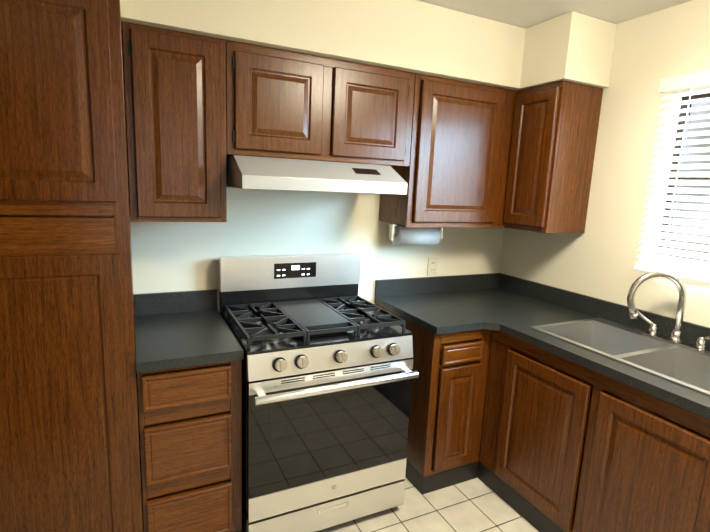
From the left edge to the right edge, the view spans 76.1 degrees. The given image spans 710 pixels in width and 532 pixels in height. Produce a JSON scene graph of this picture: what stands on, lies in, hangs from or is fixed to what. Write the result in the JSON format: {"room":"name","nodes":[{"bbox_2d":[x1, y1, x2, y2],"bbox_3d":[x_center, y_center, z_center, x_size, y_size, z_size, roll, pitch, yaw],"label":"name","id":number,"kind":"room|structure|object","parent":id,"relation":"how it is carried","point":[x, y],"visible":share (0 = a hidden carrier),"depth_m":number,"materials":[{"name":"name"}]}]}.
{"room":"kitchen","nodes":[
{"label":"kitchen","id":0,"kind":"room"},
{"bbox_2d":[123,51,503,313],"bbox_3d":[-0.574,-0.097,2.394,3.683,2.440,0.100,-2,11,-26],"label":"wall","id":1,"kind":"structure","parent":0,"point":[174,256],"depth_m":2.44,"materials":[{"name":"beige paint"}]},
{"bbox_2d":[122,22,226,221],"bbox_3d":[-0.775,-0.575,1.959,0.376,0.745,0.324,-2,11,-26],"label":"upper cabinet","id":2,"kind":"object","parent":1,"relation":"attached to","point":[175,89],"visible":1,"depth_m":1.81,"materials":[{"name":"brown wood"}]},
{"bbox_2d":[226,40,414,166],"bbox_3d":[-0.184,-0.743,2.217,0.918,0.455,0.324,-2,11,-26],"label":"upper cabinet","id":3,"kind":"object","parent":1,"relation":"attached to","point":[284,104],"visible":0.94,"depth_m":2.05,"materials":[{"name":"brown wood"}]},
{"bbox_2d":[226,155,406,194],"bbox_3d":[-0.207,-0.429,2.165,0.764,0.138,0.501,-2,11,-26],"label":"range hood","id":4,"kind":"object","parent":3,"relation":"attached to","point":[257,173],"visible":0.9,"depth_m":1.96,"materials":[{"name":"silver metal"}]},
{"bbox_2d":[427,257,437,274],"bbox_3d":[0.494,0.001,2.876,0.073,0.114,0.008,-2,11,-26],"label":"electrical outlet","id":5,"kind":"object","parent":1,"relation":"attached to","point":[432,265],"visible":1,"depth_m":2.87,"materials":[{"name":"beige plastic"}]},
{"bbox_2d":[379,73,516,227],"bbox_3d":[0.528,-0.618,2.592,0.675,0.770,0.324,-2,11,-26],"label":"upper cabinet","id":6,"kind":"object","parent":1,"relation":"attached to","point":[454,174],"visible":0.92,"depth_m":2.43,"materials":[{"name":"brown wood"}]},
{"bbox_2d":[387,224,442,244],"bbox_3d":[0.364,-0.186,2.682,0.380,0.122,0.112,-2,11,-26],"label":"paper towel holder","id":7,"kind":"object","parent":6,"relation":"attached to","point":[400,235],"visible":0.9,"depth_m":2.63,"materials":[{"name":"white paper"}]},
{"bbox_2d":[142,468,538,531],"bbox_3d":[0.177,1.456,0.977,3.683,0.060,3.800,-2,11,-26],"label":"floor","id":8,"kind":"structure","parent":0,"point":[475,505],"depth_m":2.22,"materials":[{"name":"tile"}]},
{"bbox_2d":[0,0,142,531],"bbox_3d":[-1.186,0.152,1.722,0.618,2.130,0.638,-2,11,-26],"label":"pantry","id":9,"kind":"object","parent":8,"relation":"on","point":[70,458],"visible":0.98,"depth_m":1.47,"materials":[{"name":"brown wood"}]},
{"bbox_2d":[137,360,241,531],"bbox_3d":[-0.765,0.750,2.053,0.376,0.876,0.628,-2,11,-26],"label":"drawers","id":10,"kind":"object","parent":8,"relation":"on","point":[190,424],"visible":0.85,"depth_m":1.76,"materials":[{"name":"brown wood"}]},
{"bbox_2d":[134,289,243,372],"bbox_3d":[-0.742,0.249,1.963,0.378,0.139,0.633,-2,11,-26],"label":"countertop","id":11,"kind":"structure","parent":10,"relation":"on","point":[178,329],"depth_m":1.95,"materials":[{"name":"laminate"}]},
{"bbox_2d":[219,253,418,531],"bbox_3d":[-0.206,0.586,2.210,0.764,1.190,0.714,-2,11,-26],"label":"range","id":12,"kind":"object","parent":8,"relation":"on","point":[328,374],"visible":1,"depth_m":2.00,"materials":[{"name":"silver metal"}]},
{"bbox_2d":[375,303,491,494],"bbox_3d":[0.404,0.700,2.619,0.365,0.876,0.628,-2,11,-26],"label":"base cabinet","id":13,"kind":"object","parent":8,"relation":"on","point":[447,395],"visible":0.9,"depth_m":2.34,"materials":[{"name":"brown wood"}]},
{"bbox_2d":[374,277,501,334],"bbox_3d":[0.422,0.208,2.486,0.330,0.139,0.708,-2,11,-26],"label":"countertop","id":14,"kind":"structure","parent":13,"relation":"on","point":[438,307],"depth_m":2.61,"materials":[{"name":"laminate"}]},
{"bbox_2d":[478,330,504,485],"bbox_3d":[0.989,0.745,2.512,0.628,0.876,0.146,-2,11,-26],"label":"base cabinet","id":15,"kind":"object","parent":8,"relation":"on","point":[495,354],"depth_m":2.40,"materials":[{"name":"brown wood"}]},
{"bbox_2d":[487,334,585,531],"bbox_3d":[1.129,0.801,2.227,0.628,0.876,0.499,-2,11,-26],"label":"base cabinet","id":16,"kind":"object","parent":8,"relation":"on","point":[561,452],"depth_m":2.11,"materials":[{"name":"brown wood"}]},
{"bbox_2d":[562,368,709,531],"bbox_3d":[1.340,0.885,1.799,0.628,0.876,0.550,-2,11,-26],"label":"base cabinet","id":17,"kind":"object","parent":8,"relation":"on","point":[636,469],"depth_m":1.69,"materials":[{"name":"brown wood"}]},
{"bbox_2d":[436,273,709,418],"bbox_3d":[1.209,0.328,1.997,0.650,0.139,2.298,-2,11,-26],"label":"countertop","id":18,"kind":"structure","parent":17,"relation":"on","point":[516,307],"depth_m":2.30,"materials":[{"name":"laminate"}]},
{"bbox_2d":[530,318,709,439],"bbox_3d":[1.277,0.459,1.978,0.516,0.192,0.868,-2,11,-26],"label":"sink","id":19,"kind":"object","parent":18,"relation":"in","point":[637,349],"visible":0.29,"depth_m":2.02,"materials":[{"name":"silver metal"}]},
{"bbox_2d":[627,270,709,353],"bbox_3d":[1.388,0.193,2.002,0.236,0.332,0.401,-2,11,-26],"label":"faucet","id":20,"kind":"object","parent":18,"relation":"on","point":[675,338],"visible":0.98,"depth_m":2.03,"materials":[{"name":"silver metal"}]},
{"bbox_2d":[417,0,691,27],"bbox_3d":[0.284,-1.004,0.543,3.683,0.060,3.800,-2,11,-26],"label":"ceiling","id":21,"kind":"structure","parent":0,"point":[524,13],"depth_m":2.17,"materials":[{"name":"white paint"}]},
{"bbox_2d":[120,0,616,90],"bbox_3d":[-0.409,-1.077,1.851,3.581,0.306,0.658,-2,11,-26],"label":"soffit","id":22,"kind":"structure","parent":21,"relation":"attached to","point":[416,36],"depth_m":2.16,"materials":[{"name":"beige paint"}]},
{"bbox_2d":[500,0,709,327],"bbox_3d":[1.864,0.167,1.496,0.100,2.440,3.700,-2,11,-26],"label":"wall","id":23,"kind":"structure","parent":0,"point":[599,259],"depth_m":2.30,"materials":[{"name":"beige paint"}]},
{"bbox_2d":[503,81,602,232],"bbox_3d":[1.023,-0.611,2.673,0.324,0.770,0.614,-2,11,-26],"label":"upper cabinet","id":24,"kind":"object","parent":23,"relation":"attached to","point":[554,140],"visible":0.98,"depth_m":2.42,"materials":[{"name":"brown wood"}]},
{"bbox_2d":[636,93,709,288],"bbox_3d":[1.699,-0.295,1.756,0.135,0.865,1.025,-2,11,-26],"label":"window","id":25,"kind":"structure","parent":23,"relation":"in","point":[693,282],"depth_m":2.13,"materials":[{"name":"glass"},{"name":"vinyl"}]},
{"bbox_2d":[634,70,709,281],"bbox_3d":[1.643,-0.336,1.721,0.060,0.887,1.035,-2,11,-26],"label":"window blind","id":26,"kind":"object","parent":25,"relation":"attached to","point":[690,82],"visible":0.98,"depth_m":2.05,"materials":[{"name":"white plastic"}]},
{"label":"outside","id":27,"kind":"structure","parent":0,"visible":0},
{"bbox_2d":[667,101,709,261],"bbox_3d":[1.985,-0.325,1.892,0.001,2.030,2.165,-2,11,-26],"label":"window pane","id":28,"kind":"object","parent":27,"point":[700,104],"depth_m":2.34,"materials":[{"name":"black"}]}
]}

